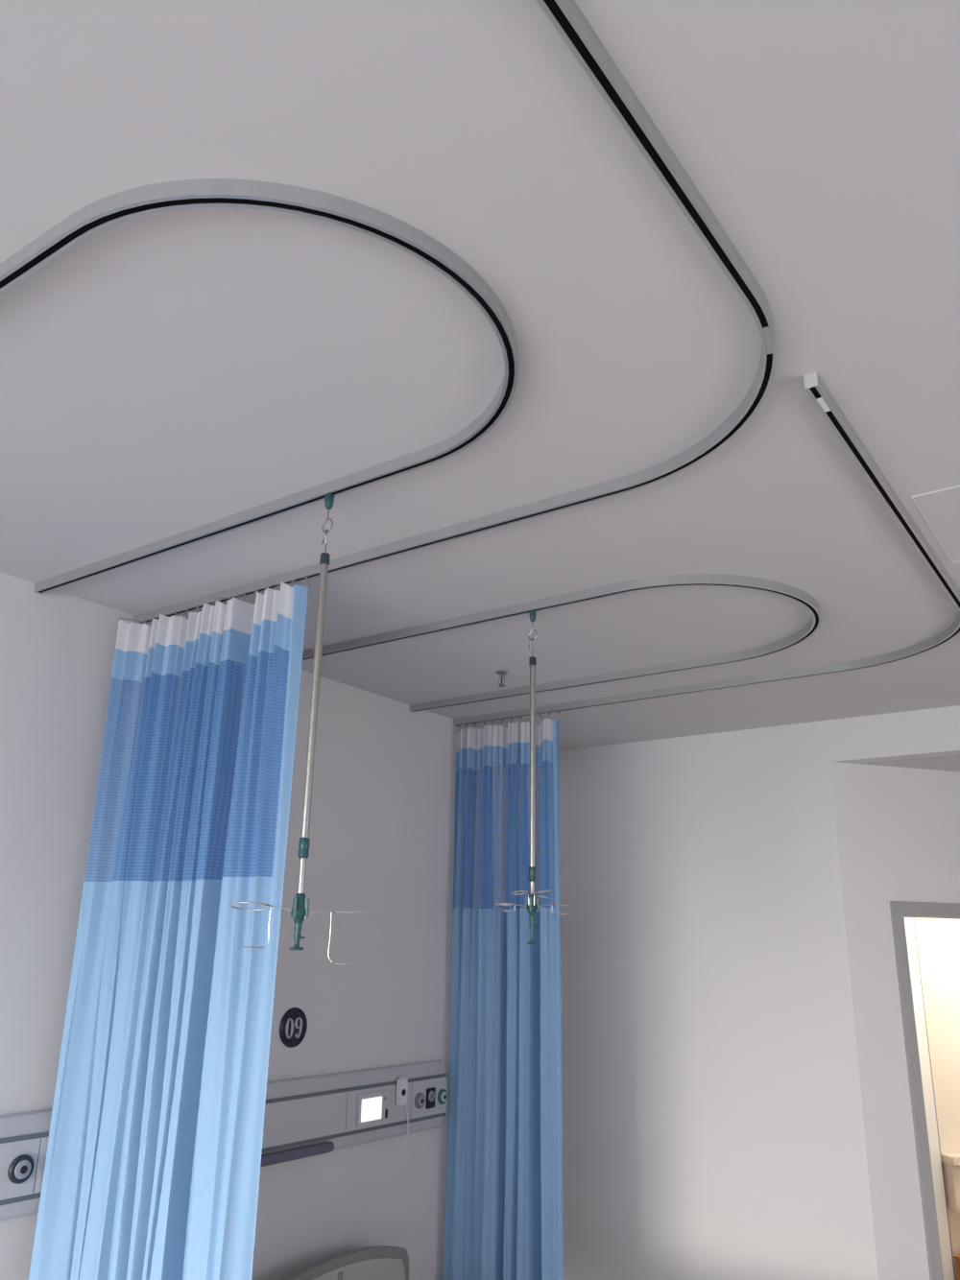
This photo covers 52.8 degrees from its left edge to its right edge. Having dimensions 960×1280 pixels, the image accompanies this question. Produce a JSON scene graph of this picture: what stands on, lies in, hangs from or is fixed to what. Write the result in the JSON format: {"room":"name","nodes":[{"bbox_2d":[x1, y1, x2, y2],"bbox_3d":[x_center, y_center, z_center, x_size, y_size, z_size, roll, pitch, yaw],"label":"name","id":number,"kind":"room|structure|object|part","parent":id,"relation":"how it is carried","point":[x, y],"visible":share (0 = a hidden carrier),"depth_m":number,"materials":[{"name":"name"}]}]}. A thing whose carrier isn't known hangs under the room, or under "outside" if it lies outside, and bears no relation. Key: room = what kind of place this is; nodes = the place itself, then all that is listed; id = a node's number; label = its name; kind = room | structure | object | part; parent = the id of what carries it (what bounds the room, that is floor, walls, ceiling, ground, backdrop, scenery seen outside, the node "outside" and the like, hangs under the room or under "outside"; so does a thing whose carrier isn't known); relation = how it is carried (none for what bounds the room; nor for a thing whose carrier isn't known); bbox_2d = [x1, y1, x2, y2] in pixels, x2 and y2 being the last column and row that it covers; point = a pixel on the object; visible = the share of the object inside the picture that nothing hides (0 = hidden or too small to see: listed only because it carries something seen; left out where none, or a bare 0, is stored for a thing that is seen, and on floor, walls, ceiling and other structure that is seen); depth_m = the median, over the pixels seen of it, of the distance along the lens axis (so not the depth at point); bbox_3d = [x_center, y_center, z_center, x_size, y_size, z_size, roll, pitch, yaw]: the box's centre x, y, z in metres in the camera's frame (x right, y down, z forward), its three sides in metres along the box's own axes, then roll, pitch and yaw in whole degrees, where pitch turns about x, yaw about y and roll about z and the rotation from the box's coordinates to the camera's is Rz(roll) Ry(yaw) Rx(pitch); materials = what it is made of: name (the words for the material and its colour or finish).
{"room":"hospital room","nodes":[
{"label":"hospital room","id":0,"kind":"room"},
{"bbox_2d":[0,571,552,1279],"bbox_3d":[-2.636,0.969,2.022,0.120,3.285,10.780,-11,-21,34],"label":"wall","id":1,"kind":"structure","parent":0,"point":[382,815],"depth_m":4.46,"materials":[{"name":"paint"}]},
{"bbox_2d":[0,1060,447,1221],"bbox_3d":[-1.195,1.924,3.660,0.102,0.357,3.476,-11,-21,34],"label":"console","id":2,"kind":"object","parent":1,"relation":"attached to","point":[304,1117],"visible":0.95,"depth_m":4.28,"materials":[{"name":"plastic"}]},
{"bbox_2d":[7,1154,34,1184],"bbox_3d":[-1.515,1.750,3.195,0.013,0.086,0.086,-11,-21,34],"label":"outlet","id":3,"kind":"object","parent":2,"relation":"attached to","point":[20,1167],"depth_m":3.19,"materials":[{"name":"grey plastic"}]},
{"bbox_3d":[-0.358,2.364,4.700,0.027,0.183,0.007,14,-22,-36],"label":"cord","id":4,"kind":"part","parent":2,"relation":"part of","materials":[{"name":"white plastic"}]},
{"bbox_2d":[414,1092,425,1108],"bbox_3d":[-0.299,2.298,4.821,0.013,0.072,0.072,-11,-21,34],"label":"outlet","id":5,"kind":"object","parent":2,"relation":"attached to","point":[419,1098],"depth_m":4.81,"materials":[{"name":"grey plastic"}]},
{"bbox_3d":[-0.249,2.319,4.892,0.008,0.094,0.072,-11,-21,34],"label":"socket plate","id":6,"kind":"part","parent":2,"relation":"part of","materials":[{"name":"black plastic"}]},
{"bbox_2d":[437,1089,447,1104],"bbox_3d":[-0.191,2.346,4.965,0.013,0.072,0.072,-11,-21,34],"label":"outlet","id":7,"kind":"object","parent":2,"relation":"attached to","point":[441,1093],"depth_m":4.95,"materials":[{"name":"plastic"}]},
{"bbox_2d":[279,1007,307,1047],"bbox_3d":[-0.834,1.736,4.328,0.008,0.168,0.168,-11,-21,34],"label":"number sign","id":8,"kind":"object","parent":1,"relation":"attached to","point":[293,1026],"visible":1,"depth_m":4.32,"materials":[{"name":"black plastic"}]},
{"bbox_2d":[0,0,959,750],"bbox_3d":[-0.203,-1.118,0.900,5.970,0.100,10.780,-11,-21,34],"label":"ceiling","id":9,"kind":"structure","parent":0,"point":[164,374],"depth_m":2.11,"materials":[{"name":"paint"}]},
{"bbox_2d":[0,178,518,593],"bbox_3d":[-0.995,-0.525,2.584,2.410,0.036,1.085,-11,-21,34],"label":"rail","id":10,"kind":"object","parent":9,"relation":"attached to","point":[98,215],"visible":1,"depth_m":1.86,"materials":[{"name":"metal"}]},
{"bbox_2d":[228,494,379,964],"bbox_3d":[-0.437,0.193,2.611,0.383,1.294,0.102,2,-18,-1],"label":"pole","id":11,"kind":"object","parent":10,"relation":"hanging from","point":[298,910],"visible":1,"depth_m":2.55,"materials":[{"name":"silver metal"}]},
{"bbox_2d":[134,0,776,623],"bbox_3d":[-0.184,-0.548,2.462,1.609,0.036,3.747,5,-18,-13],"label":"rail","id":12,"kind":"object","parent":9,"relation":"attached to","point":[565,16],"visible":0.98,"depth_m":2.03,"materials":[{"name":"metal"}]},
{"bbox_2d":[28,575,308,1279],"bbox_3d":[-1.016,1.243,3.247,0.930,2.930,0.215,-10,-21,31],"label":"privacy curtain","id":13,"kind":"object","parent":12,"relation":"hanging from","point":[153,1160],"visible":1,"depth_m":3.25,"materials":[{"name":"blue fabric"}]},
{"bbox_3d":[-1.024,1.739,3.092,0.924,1.889,0.208,-10,-21,32],"label":"cloth panel","id":14,"kind":"part","parent":13,"relation":"part of","materials":[{"name":"blue fabric"}]},
{"bbox_3d":[0.616,-0.642,2.067,0.015,0.005,0.098,-6,-19,20],"label":"joint plate","id":15,"kind":"part","parent":12,"relation":"part of","materials":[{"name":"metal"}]},
{"bbox_2d":[495,670,507,687],"bbox_3d":[0.106,0.191,4.697,0.060,0.072,0.059,-11,-21,34],"label":"sprinkler","id":16,"kind":"object","parent":9,"relation":"attached to","point":[501,674],"visible":1,"depth_m":4.69,"materials":[{"name":"metal"}]},
{"bbox_2d":[270,573,821,711],"bbox_3d":[0.286,0.052,4.312,2.393,0.036,1.090,-11,-21,34],"label":"rail","id":17,"kind":"object","parent":9,"relation":"attached to","point":[793,593],"visible":0.98,"depth_m":3.98,"materials":[{"name":"metal"}]},
{"bbox_2d":[495,610,568,944],"bbox_3d":[0.200,0.472,3.548,0.216,1.232,0.204,14,-22,-36],"label":"pole","id":18,"kind":"object","parent":17,"relation":"hanging from","point":[532,906],"visible":1,"depth_m":3.49,"materials":[{"name":"silver metal"}]},
{"bbox_2d":[452,371,959,725],"bbox_3d":[1.084,0.016,4.148,1.620,0.036,3.763,5,-18,-13],"label":"rail","id":19,"kind":"object","parent":9,"relation":"attached to","point":[814,385],"visible":1,"depth_m":3.88,"materials":[{"name":"metal"}]},
{"bbox_2d":[443,711,562,1279],"bbox_3d":[0.138,1.849,5.073,0.695,2.929,0.182,-11,-21,34],"label":"privacy curtain","id":20,"kind":"object","parent":19,"relation":"hanging from","point":[504,1191],"visible":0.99,"depth_m":4.98,"materials":[{"name":"blue fabric"}]},
{"bbox_3d":[0.129,2.345,4.917,0.692,1.889,0.178,-11,-21,34],"label":"cloth panel","id":21,"kind":"part","parent":20,"relation":"part of","materials":[{"name":"blue fabric"}]},
{"bbox_2d":[910,485,959,563],"bbox_3d":[1.680,-0.395,2.895,0.600,0.013,0.600,-11,-21,34],"label":"ceiling hatch","id":22,"kind":"object","parent":9,"relation":"attached to","point":[940,508],"visible":1,"depth_m":2.94,"materials":[{"name":"white paint"}]},
{"bbox_2d":[552,705,959,1279],"bbox_3d":[2.848,1.872,4.509,5.770,3.285,0.120,-11,-21,34],"label":"wall","id":23,"kind":"structure","parent":0,"point":[712,1123],"depth_m":5.50,"materials":[{"name":"paint"}]},
{"bbox_2d":[829,761,959,1279],"bbox_3d":[3.281,2.302,5.434,2.800,3.045,0.150,6,-18,-15],"label":"wall","id":24,"kind":"structure","parent":0,"point":[897,828],"depth_m":5.25,"materials":[{"name":"paint"}]},
{"bbox_2d":[889,900,959,1279],"bbox_3d":[2.709,2.600,5.161,1.030,2.290,0.168,6,-18,-15],"label":"trim","id":25,"kind":"structure","parent":24,"relation":"attached to","point":[899,911],"depth_m":5.06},
{"bbox_2d":[857,754,959,771],"bbox_3d":[4.283,0.645,5.320,3.935,0.080,2.160,-11,-21,34],"label":"niche","id":26,"kind":"object","parent":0,"point":[949,763],"depth_m":5.47,"materials":[{"name":"paint"}]},
{"bbox_2d":[914,917,959,1279],"bbox_3d":[3.281,2.901,6.580,3.300,2.600,0.100,6,-18,-15],"label":"wall","id":27,"kind":"structure","parent":0,"point":[937,939],"depth_m":6.58,"materials":[{"name":"beige paint"}]},
{"bbox_2d":[903,917,954,1279],"bbox_3d":[2.878,2.838,6.407,0.225,2.600,0.035,6,-18,-15],"label":"trim","id":28,"kind":"structure","parent":27,"relation":"attached to","point":[930,1114],"depth_m":6.34,"materials":[{"name":"white paint"}]},
{"bbox_2d":[940,1152,959,1210],"bbox_3d":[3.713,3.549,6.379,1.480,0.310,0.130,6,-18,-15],"label":"sink","id":29,"kind":"object","parent":27,"relation":"attached to","point":[950,1162],"depth_m":6.19,"materials":[{"name":"white ceramic"}]},
{"bbox_2d":[940,1152,959,1165],"bbox_3d":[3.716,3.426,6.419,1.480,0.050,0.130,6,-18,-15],"label":"countertop","id":30,"kind":"structure","parent":29,"relation":"on","point":[953,1159],"depth_m":6.21,"materials":[{"name":"beige stone"}]},
{"bbox_3d":[0.376,2.393,0.729,5.970,0.100,13.000,-11,-21,34],"label":"floor","id":31,"kind":"structure","parent":0,"visible":0},
{"bbox_2d":[281,1245,408,1279],"bbox_3d":[0.212,2.797,3.404,2.060,0.752,0.920,-11,-21,34],"label":"hospital bed","id":32,"kind":"object","parent":31,"relation":"on","point":[379,1262],"visible":1,"depth_m":4.15,"materials":[{"name":"beige plastic"}]},
{"bbox_3d":[-0.586,2.822,3.993,0.006,0.402,0.850,-11,-21,34],"label":"inset panel","id":33,"kind":"part","parent":32,"relation":"part of","materials":[{"name":"beige plastic"}]},
{"bbox_3d":[3.419,4.013,5.618,3.208,0.102,3.541,-11,-21,34],"label":"floor","id":34,"kind":"structure","parent":0,"visible":0},
{"bbox_2d":[952,1255,959,1279],"bbox_3d":[3.193,3.960,5.982,0.370,0.213,0.270,6,-18,-15],"label":"wooden box","id":35,"kind":"object","parent":34,"relation":"on","point":[957,1257],"visible":1,"depth_m":6.05,"materials":[{"name":"orange wood"}]}
]}

